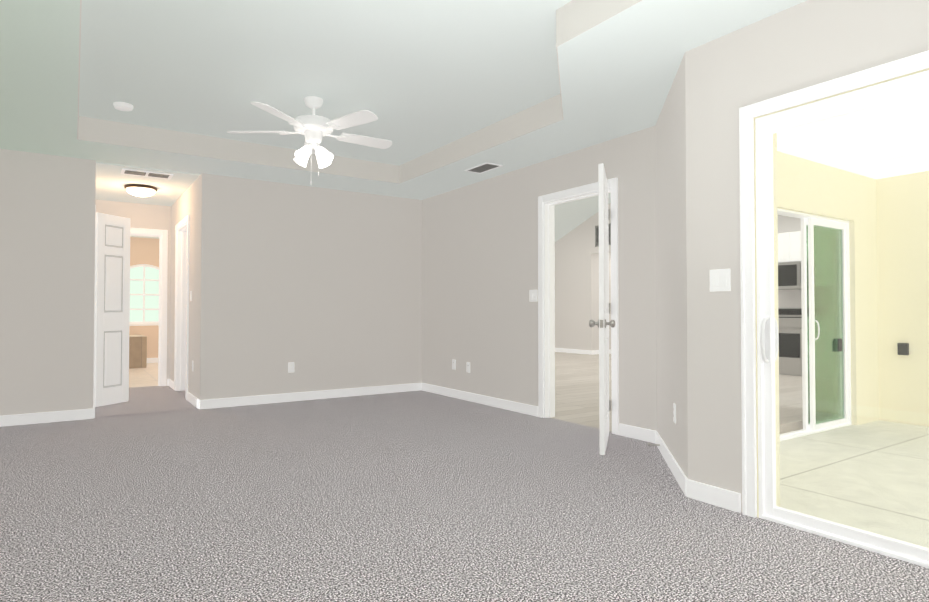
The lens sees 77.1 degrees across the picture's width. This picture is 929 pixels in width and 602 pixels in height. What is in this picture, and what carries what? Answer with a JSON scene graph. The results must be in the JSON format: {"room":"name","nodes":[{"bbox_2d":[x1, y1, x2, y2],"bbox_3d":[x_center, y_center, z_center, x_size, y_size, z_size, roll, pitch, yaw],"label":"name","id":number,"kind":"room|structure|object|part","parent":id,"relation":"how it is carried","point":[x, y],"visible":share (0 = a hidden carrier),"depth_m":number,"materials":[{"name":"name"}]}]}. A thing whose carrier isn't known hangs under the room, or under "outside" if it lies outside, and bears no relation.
{"room":"empty bedroom","nodes":[
{"label":"empty bedroom","id":0,"kind":"room"},
{"bbox_2d":[95,199,170,385],"bbox_3d":[-4.226,-0.113,7.857,3.100,2.520,0.120,1,-1,-34],"label":"wall","id":1,"kind":"structure","parent":0,"point":[147,216],"depth_m":7.81,"materials":[{"name":"grey paint"}]},
{"bbox_2d":[130,228,167,385],"bbox_3d":[-4.413,0.090,7.728,0.828,2.109,0.156,1,-1,-34],"label":"door frame","id":2,"kind":"structure","parent":1,"relation":"attached to","point":[162,235],"depth_m":7.87,"materials":[{"name":"white wood"}]},
{"bbox_2d":[129,363,157,387],"bbox_3d":[-5.365,1.228,9.622,3.200,0.100,4.240,1,-1,-34],"label":"floor","id":3,"kind":"structure","parent":0,"point":[147,376],"depth_m":9.02,"materials":[{"name":"beige tile"}]},
{"bbox_2d":[129,334,146,368],"bbox_3d":[-6.713,0.910,10.373,1.770,0.559,1.098,1,-1,-34],"label":"tub deck","id":4,"kind":"object","parent":3,"relation":"on","point":[137,350],"visible":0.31,"depth_m":10.34,"materials":[{"name":"wood"}]},
{"bbox_2d":[129,237,158,357],"bbox_3d":[-6.489,-0.052,11.323,3.200,2.520,0.200,1,-1,-34],"label":"wall","id":5,"kind":"structure","parent":0,"point":[144,250],"depth_m":11.40,"materials":[{"name":"beige paint"}]},
{"bbox_2d":[129,264,158,325],"bbox_3d":[-6.259,-0.136,11.395,1.200,1.230,0.120,1,-1,-34],"label":"bathroom window","id":6,"kind":"structure","parent":5,"relation":"in","point":[144,294],"depth_m":11.41,"materials":[{"name":"white glass"}]},
{"bbox_3d":[-6.240,0.463,11.355,1.200,0.030,0.050,1,-1,-34],"label":"frame","id":7,"kind":"part","parent":6,"relation":"part of","materials":[{"name":"white wood"}]},
{"bbox_2d":[147,358,157,362],"bbox_3d":[-6.488,1.158,11.174,3.060,0.095,0.014,1,-1,-34],"label":"baseboard","id":8,"kind":"structure","parent":5,"relation":"attached to","point":[155,360],"depth_m":11.42,"materials":[{"name":"white wood"}]},
{"bbox_2d":[95,162,199,238],"bbox_3d":[-4.824,-1.379,8.682,3.400,0.200,6.480,1,-1,-34],"label":"ceiling","id":9,"kind":"structure","parent":0,"point":[111,180],"depth_m":6.59,"materials":[{"name":"white paint"}]},
{"bbox_2d":[124,184,157,196],"bbox_3d":[-3.727,-1.259,6.718,0.340,0.109,0.340,1,-1,-34],"label":"light","id":10,"kind":"object","parent":9,"relation":"attached to","point":[140,190],"visible":1,"depth_m":6.62,"materials":[{"name":"white glass"}]},
{"bbox_3d":[-3.727,-1.242,6.718,0.296,0.075,0.296,1,-1,-34],"label":"lamp shade","id":11,"kind":"part","parent":10,"relation":"part of","materials":[{"name":"white glass"}]},
{"bbox_2d":[121,168,172,178],"bbox_3d":[-3.301,-1.320,6.066,0.460,0.009,0.240,1,-1,-34],"label":"ceiling vent","id":12,"kind":"object","parent":9,"relation":"in","point":[146,173],"visible":0.98,"depth_m":6.05,"materials":[{"name":"white metal"}]},
{"bbox_2d":[170,176,199,397],"bbox_3d":[-3.378,-0.126,7.113,0.120,2.520,2.300,1,-1,-34],"label":"wall","id":13,"kind":"structure","parent":0,"point":[185,204],"depth_m":6.52,"materials":[{"name":"grey paint"}]},
{"bbox_2d":[167,379,173,389],"bbox_3d":[-3.861,1.096,7.677,0.030,0.095,0.550,1,-1,-34],"label":"baseboard","id":14,"kind":"structure","parent":13,"relation":"attached to","point":[170,383],"depth_m":7.74,"materials":[{"name":"white wood"}]},
{"bbox_2d":[174,215,189,399],"bbox_3d":[-3.367,0.079,7.093,0.156,2.109,0.978,1,-1,-34],"label":"door frame","id":15,"kind":"structure","parent":13,"relation":"attached to","point":[181,305],"depth_m":7.41,"materials":[{"name":"white wood"}]},
{"bbox_2d":[187,392,197,406],"bbox_3d":[-2.944,1.073,6.323,0.014,0.095,0.720,1,-1,-34],"label":"baseboard","id":16,"kind":"structure","parent":13,"relation":"attached to","point":[192,399],"depth_m":6.36,"materials":[{"name":"white wood"}]},
{"bbox_2d":[0,149,421,415],"bbox_3d":[-2.406,-0.140,6.308,4.640,2.520,0.120,1,-1,-34],"label":"wall","id":17,"kind":"structure","parent":0,"point":[320,288],"depth_m":6.28,"materials":[{"name":"grey paint"}]},
{"bbox_2d":[0,407,94,426],"bbox_3d":[-3.825,1.054,5.256,0.834,0.095,0.017,1,-1,-34],"label":"baseboard","id":18,"kind":"structure","parent":17,"relation":"attached to","point":[69,415],"depth_m":5.28,"materials":[{"name":"white wood"}]},
{"bbox_2d":[288,362,293,372],"bbox_3d":[-1.938,0.744,6.529,0.070,0.115,0.008,1,-1,-34],"label":"outlet","id":19,"kind":"object","parent":17,"relation":"attached to","point":[290,367],"visible":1,"depth_m":6.52,"materials":[{"name":"white plastic"}]},
{"bbox_2d":[196,383,419,408],"bbox_3d":[-1.643,1.080,6.735,2.634,0.095,0.044,1,-1,-34],"label":"baseboard","id":20,"kind":"structure","parent":17,"relation":"attached to","point":[312,395],"depth_m":6.58,"materials":[{"name":"white wood"}]},
{"bbox_2d":[79,0,571,165],"bbox_3d":[-0.350,-1.724,3.277,3.010,0.300,5.850,1,-1,-34],"label":"ceiling","id":21,"kind":"structure","parent":0,"point":[418,78],"depth_m":3.87,"materials":[{"name":"white paint"}]},
{"bbox_2d":[113,102,132,110],"bbox_3d":[-2.696,-1.532,4.609,0.136,0.037,0.136,1,-1,-34],"label":"smoke detector","id":22,"kind":"object","parent":21,"relation":"attached to","point":[122,106],"visible":0.98,"depth_m":4.57,"materials":[{"name":"white plastic"}]},
{"bbox_2d":[227,96,391,184],"bbox_3d":[-1.120,-1.217,4.519,1.226,0.670,1.275,1,-1,-34],"label":"ceiling fan","id":23,"kind":"object","parent":21,"relation":"hanging from","point":[313,128],"visible":1,"depth_m":4.42,"materials":[{"name":"white"}]},
{"bbox_3d":[-1.162,-1.183,4.487,0.123,0.056,0.122,1,-1,-34],"label":"stem","id":24,"kind":"part","parent":23,"relation":"part of","materials":[{"name":"white"}]},
{"bbox_3d":[-1.162,-1.111,4.486,0.322,0.138,0.322,1,-1,-34],"label":"lamp shade","id":25,"kind":"part","parent":23,"relation":"part of","materials":[{"name":"white glass"}]},
{"bbox_2d":[0,0,806,199],"bbox_3d":[-0.368,-1.623,3.293,4.520,0.500,7.320,1,-1,-34],"label":"ceiling","id":26,"kind":"structure","parent":0,"point":[618,72],"depth_m":3.78,"materials":[{"name":"white paint"}]},
{"bbox_2d":[77,0,641,183],"bbox_3d":[-0.350,-1.474,3.272,3.010,0.199,5.850,1,-1,-34],"label":"ceiling soffit","id":27,"kind":"object","parent":26,"relation":"attached to","point":[574,18],"depth_m":5.20,"materials":[{"name":"white paint"}]},
{"bbox_2d":[464,162,502,173],"bbox_3d":[0.189,-1.325,5.816,0.200,0.008,0.380,1,-1,-34],"label":"ceiling vent","id":28,"kind":"object","parent":26,"relation":"in","point":[483,167],"visible":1,"depth_m":5.80,"materials":[{"name":"white metal"}]},
{"bbox_2d":[0,386,928,601],"bbox_3d":[-1.013,1.133,4.197,4.510,0.100,9.620,1,-1,-34],"label":"floor carpet","id":29,"kind":"object","parent":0,"point":[157,494],"visible":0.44,"depth_m":2.85,"materials":[{"name":"grey carpet"}]},
{"bbox_2d":[422,126,656,430],"bbox_3d":[0.515,-0.145,6.008,0.120,2.520,3.870,1,-1,-34],"label":"wall","id":30,"kind":"structure","parent":0,"point":[479,266],"depth_m":5.90,"materials":[{"name":"grey paint"}]},
{"bbox_2d":[452,359,455,369],"bbox_3d":[-0.125,0.744,6.834,0.008,0.115,0.070,1,-1,-34],"label":"outlet","id":31,"kind":"object","parent":30,"relation":"attached to","point":[454,364],"visible":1,"depth_m":6.82,"materials":[{"name":"white plastic"}]},
{"bbox_2d":[466,362,469,372],"bbox_3d":[0.042,0.750,6.585,0.008,0.115,0.070,1,-1,-34],"label":"outlet","id":32,"kind":"object","parent":30,"relation":"attached to","point":[468,367],"visible":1,"depth_m":6.58,"materials":[{"name":"white plastic"}]},
{"bbox_2d":[420,383,538,416],"bbox_3d":[0.087,1.076,6.507,0.014,0.095,2.230,1,-1,-34],"label":"baseboard","id":33,"kind":"structure","parent":30,"relation":"attached to","point":[486,400],"depth_m":6.32,"materials":[{"name":"white wood"}]},
{"bbox_2d":[529,290,537,301],"bbox_3d":[0.668,-0.051,5.663,0.010,0.115,0.116,1,-1,-34],"label":"light switch","id":34,"kind":"object","parent":30,"relation":"attached to","point":[533,295],"visible":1,"depth_m":5.66,"materials":[{"name":"white plastic"}]},
{"bbox_2d":[538,177,618,434],"bbox_3d":[1.041,0.046,5.220,0.156,2.109,0.978,1,-1,-34],"label":"door frame","id":35,"kind":"structure","parent":30,"relation":"attached to","point":[546,317],"depth_m":5.53,"materials":[{"name":"white wood"}]},
{"bbox_2d":[589,163,614,454],"bbox_3d":[1.074,0.060,4.439,0.668,2.030,0.572,1,-1,-34],"label":"door","id":36,"kind":"structure","parent":30,"relation":"in","point":[603,323],"depth_m":4.08,"materials":[{"name":"white wood"}]},
{"bbox_3d":[0.972,0.160,4.121,0.146,0.065,0.161,1,-1,-34],"label":"knob","id":37,"kind":"part","parent":36,"relation":"part of","materials":[{"name":"grey metal"}]},
{"bbox_3d":[1.197,0.072,4.824,0.036,1.670,0.024,1,-1,-34],"label":"door hinge","id":38,"kind":"part","parent":36,"relation":"part of","materials":[{"name":"silver metal"}]},
{"bbox_2d":[554,193,610,241],"bbox_3d":[1.459,-2.042,10.292,6.420,2.537,10.260,1,-1,-34],"label":"ceiling","id":39,"kind":"structure","parent":0,"point":[570,216],"depth_m":13.26,"materials":[{"name":"white paint"}]},
{"bbox_2d":[595,252,610,349],"bbox_3d":[3.641,-0.044,14.115,1.500,2.600,0.120,1,-1,-34],"label":"wall","id":40,"kind":"structure","parent":0,"point":[596,300],"depth_m":13.69,"materials":[{"name":"grey"}]},
{"bbox_2d":[592,350,610,354],"bbox_3d":[3.583,1.207,13.975,1.490,0.095,0.017,1,-1,-34],"label":"baseboard","id":41,"kind":"structure","parent":40,"relation":"attached to","point":[594,352],"depth_m":13.63,"materials":[{"name":"white wood"}]},
{"bbox_2d":[655,54,687,478],"bbox_3d":[1.434,-0.184,3.820,0.184,2.520,1.301,0,-1,11],"label":"wall","id":42,"kind":"structure","parent":0,"point":[671,259],"depth_m":3.68,"materials":[{"name":"grey paint"}]},
{"bbox_2d":[673,403,675,423],"bbox_3d":[1.296,0.693,3.601,0.008,0.115,0.070,0,-1,11],"label":"outlet","id":43,"kind":"object","parent":42,"relation":"attached to","point":[674,412],"visible":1,"depth_m":3.59,"materials":[{"name":"white plastic"}]},
{"bbox_2d":[551,352,833,433],"bbox_3d":[2.078,1.246,10.685,7.850,0.100,9.960,1,-1,-34],"label":"floor","id":44,"kind":"structure","parent":0,"point":[576,388],"depth_m":7.16,"materials":[{"name":"brown wood"}]},
{"bbox_2d":[778,308,823,375],"bbox_3d":[5.272,0.639,9.454,0.666,1.068,0.760,1,-1,-34],"label":"range","id":45,"kind":"object","parent":44,"relation":"on","point":[784,344],"depth_m":9.19,"materials":[{"name":"silver metal"}]},
{"bbox_2d":[807,321,832,377],"bbox_3d":[5.653,0.726,8.980,0.616,0.878,0.442,1,-1,-34],"label":"base cabinet","id":46,"kind":"object","parent":44,"relation":"on","point":[820,348],"depth_m":8.79,"materials":[{"name":"white"}]},
{"bbox_2d":[555,203,832,354],"bbox_3d":[4.115,-1.081,11.971,0.120,4.600,10.160,1,-1,-34],"label":"wall","id":47,"kind":"structure","parent":0,"point":[576,250],"depth_m":13.89,"materials":[{"name":"grey paint"}]},
{"bbox_2d":[555,348,590,354],"bbox_3d":[2.094,1.222,14.830,0.017,0.095,3.094,1,-1,-34],"label":"baseboard","id":48,"kind":"structure","parent":47,"relation":"attached to","point":[577,351],"depth_m":14.03,"materials":[{"name":"white wood"}]},
{"bbox_2d":[595,223,610,246],"bbox_3d":[3.159,-1.498,13.287,0.012,0.480,0.480,1,-1,-34],"label":"air vent","id":49,"kind":"object","parent":47,"relation":"in","point":[596,236],"visible":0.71,"depth_m":13.41,"materials":[{"name":"grey metal"}]},
{"bbox_2d":[778,232,789,262],"bbox_3d":[5.327,-0.875,9.745,0.336,0.490,0.380,1,-1,-34],"label":"upper cabinet","id":50,"kind":"object","parent":47,"relation":"attached to","point":[785,257],"depth_m":9.57,"materials":[{"name":"white wood"}]},
{"bbox_2d":[778,261,814,289],"bbox_3d":[5.388,-0.409,9.550,0.444,0.430,0.760,1,-1,-34],"label":"over-the-range microwave","id":51,"kind":"object","parent":50,"relation":"attached to","point":[791,281],"depth_m":9.43,"materials":[{"name":"silver metal"}]},
{"bbox_2d":[790,230,807,261],"bbox_3d":[5.538,-0.881,9.430,0.336,0.490,0.380,1,-1,-34],"label":"upper cabinet","id":52,"kind":"object","parent":47,"relation":"attached to","point":[794,234],"depth_m":9.42,"materials":[{"name":"white wood"}]},
{"bbox_2d":[814,228,831,286],"bbox_3d":[5.769,-0.682,9.082,0.336,0.900,0.442,1,-1,-34],"label":"upper cabinet","id":53,"kind":"object","parent":47,"relation":"attached to","point":[822,228],"depth_m":9.06,"materials":[{"name":"white"}]},
{"bbox_2d":[685,0,928,512],"bbox_3d":[2.075,-0.214,2.101,0.200,2.520,2.780,1,-1,-34],"label":"wall","id":54,"kind":"structure","parent":0,"point":[805,44],"depth_m":2.99,"materials":[{"name":"grey paint"}]},
{"bbox_2d":[619,424,740,512],"bbox_3d":[1.323,1.029,3.836,0.934,0.095,1.584,1,-1,-34],"label":"baseboard","id":55,"kind":"structure","parent":54,"relation":"attached to","point":[716,496],"depth_m":3.17,"materials":[{"name":"white wood"}]},
{"bbox_2d":[710,269,730,291],"bbox_3d":[1.326,-0.108,3.029,0.010,0.115,0.116,1,-1,-34],"label":"light switch","id":56,"kind":"object","parent":54,"relation":"attached to","point":[720,279],"visible":1,"depth_m":3.02,"materials":[{"name":"white plastic"}]},
{"bbox_2d":[739,50,928,517],"bbox_3d":[2.080,0.031,2.064,0.228,2.029,2.188,1,-1,-34],"label":"door frame","id":57,"kind":"structure","parent":54,"relation":"attached to","point":[886,71],"depth_m":2.88,"materials":[{"name":"white wood"}]},
{"bbox_2d":[755,70,928,567],"bbox_3d":[2.039,0.059,2.036,0.152,1.973,2.076,1,-1,-34],"label":"sliding door","id":58,"kind":"structure","parent":54,"relation":"in","point":[914,86],"depth_m":2.69,"materials":[{"name":"glass"}]},
{"bbox_3d":[1.491,0.189,2.851,0.150,0.228,0.028,1,-1,-34],"label":"handle","id":59,"kind":"part","parent":58,"relation":"part of","materials":[{"name":"white plastic"}]},
{"bbox_2d":[777,151,878,424],"bbox_3d":[2.933,-0.160,5.167,3.200,2.680,0.200,1,-1,-34],"label":"wall","id":60,"kind":"structure","parent":0,"point":[864,261],"depth_m":5.63,"materials":[{"name":"beige paint"}]},
{"bbox_2d":[777,208,850,440],"bbox_3d":[2.950,0.196,5.154,1.816,1.968,0.140,1,-1,-34],"label":"door","id":61,"kind":"structure","parent":60,"relation":"in","point":[842,368],"depth_m":5.43,"materials":[{"name":"glass"}]},
{"bbox_3d":[3.171,0.261,5.245,0.014,0.184,0.048,1,-1,-34],"label":"handle","id":62,"kind":"part","parent":61,"relation":"part of","materials":[{"name":"white plastic"}]},
{"bbox_3d":[3.355,0.208,5.470,0.695,1.914,0.032,1,-1,-34],"label":"panel","id":63,"kind":"part","parent":61,"relation":"part of","materials":[{"name":"green glass"}]},
{"bbox_3d":[3.355,0.216,5.470,0.625,1.819,0.006,1,-1,-34],"label":"glass","id":64,"kind":"part","parent":61,"relation":"part of","materials":[{"name":"green glass"}]},
{"bbox_3d":[3.398,0.208,5.446,0.660,1.914,0.032,1,-1,-34],"label":"panel","id":65,"kind":"part","parent":61,"relation":"part of","materials":[{"name":"green glass"}]},
{"bbox_3d":[3.398,0.215,5.446,0.590,1.819,0.006,1,-1,-34],"label":"glass","id":66,"kind":"part","parent":61,"relation":"part of","materials":[{"name":"green glass"}]},
{"bbox_3d":[3.552,0.416,5.518,0.070,0.120,0.014,1,-1,-34],"label":"handle","id":67,"kind":"part","parent":61,"relation":"part of","materials":[{"name":"grey"}]},
{"bbox_2d":[777,205,856,424],"bbox_3d":[2.941,0.196,5.166,1.816,1.968,0.200,1,-1,-34],"label":"door frame","id":68,"kind":"structure","parent":60,"relation":"attached to","point":[853,327],"depth_m":5.60,"materials":[{"name":"beige paint"}]},
{"bbox_2d":[777,95,928,178],"bbox_3d":[4.201,-1.414,2.650,3.920,0.260,5.850,1,-1,-34],"label":"ceiling","id":69,"kind":"structure","parent":0,"point":[872,142],"depth_m":4.57,"materials":[{"name":"white paint"}]},
{"bbox_2d":[876,171,928,426],"bbox_3d":[5.805,-0.188,3.576,0.200,2.680,5.640,1,-1,-34],"label":"wall","id":70,"kind":"structure","parent":0,"point":[892,380],"depth_m":5.68,"materials":[{"name":"beige paint"}]},
{"bbox_2d":[897,343,908,354],"bbox_3d":[4.251,0.466,5.654,0.055,0.115,0.080,1,-1,-34],"label":"electrical outlet","id":71,"kind":"object","parent":70,"relation":"attached to","point":[902,346],"depth_m":5.63,"materials":[{"name":"grey plastic"}]},
{"bbox_3d":[-4.251,-0.136,6.528,0.120,2.520,2.300,1,-1,-34],"label":"wall","id":72,"kind":"structure","parent":0,"visible":0},
{"bbox_2d":[93,205,95,401],"bbox_3d":[-4.145,0.066,6.367,0.156,2.109,0.998,1,-1,-34],"label":"trim","id":73,"kind":"structure","parent":72,"relation":"attached to","point":[94,307],"depth_m":6.00,"materials":[{"name":"white wood"}]},
{"bbox_2d":[94,213,129,406],"bbox_3d":[-3.868,0.095,6.403,0.335,2.030,0.574,1,-1,-34],"label":"door","id":74,"kind":"structure","parent":72,"relation":"in","point":[112,309],"depth_m":6.26,"materials":[{"name":"white wood"}]},
{"bbox_3d":[-3.947,0.097,6.524,0.332,2.030,0.285,1,-1,-34],"label":"panel","id":75,"kind":"part","parent":74,"relation":"part of","materials":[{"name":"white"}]},
{"bbox_3d":[-3.789,0.056,6.283,0.194,1.737,0.165,1,-1,-34],"label":"panel","id":76,"kind":"part","parent":74,"relation":"part of","materials":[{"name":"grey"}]},
{"label":"outside","id":77,"kind":"structure","parent":0,"visible":0},
{"bbox_2d":[780,420,928,547],"bbox_3d":[4.201,1.245,2.603,3.920,0.220,5.850,1,-1,-34],"label":"floor","id":78,"kind":"structure","parent":77,"point":[890,499],"depth_m":3.82,"materials":[{"name":"tile"}]}
]}

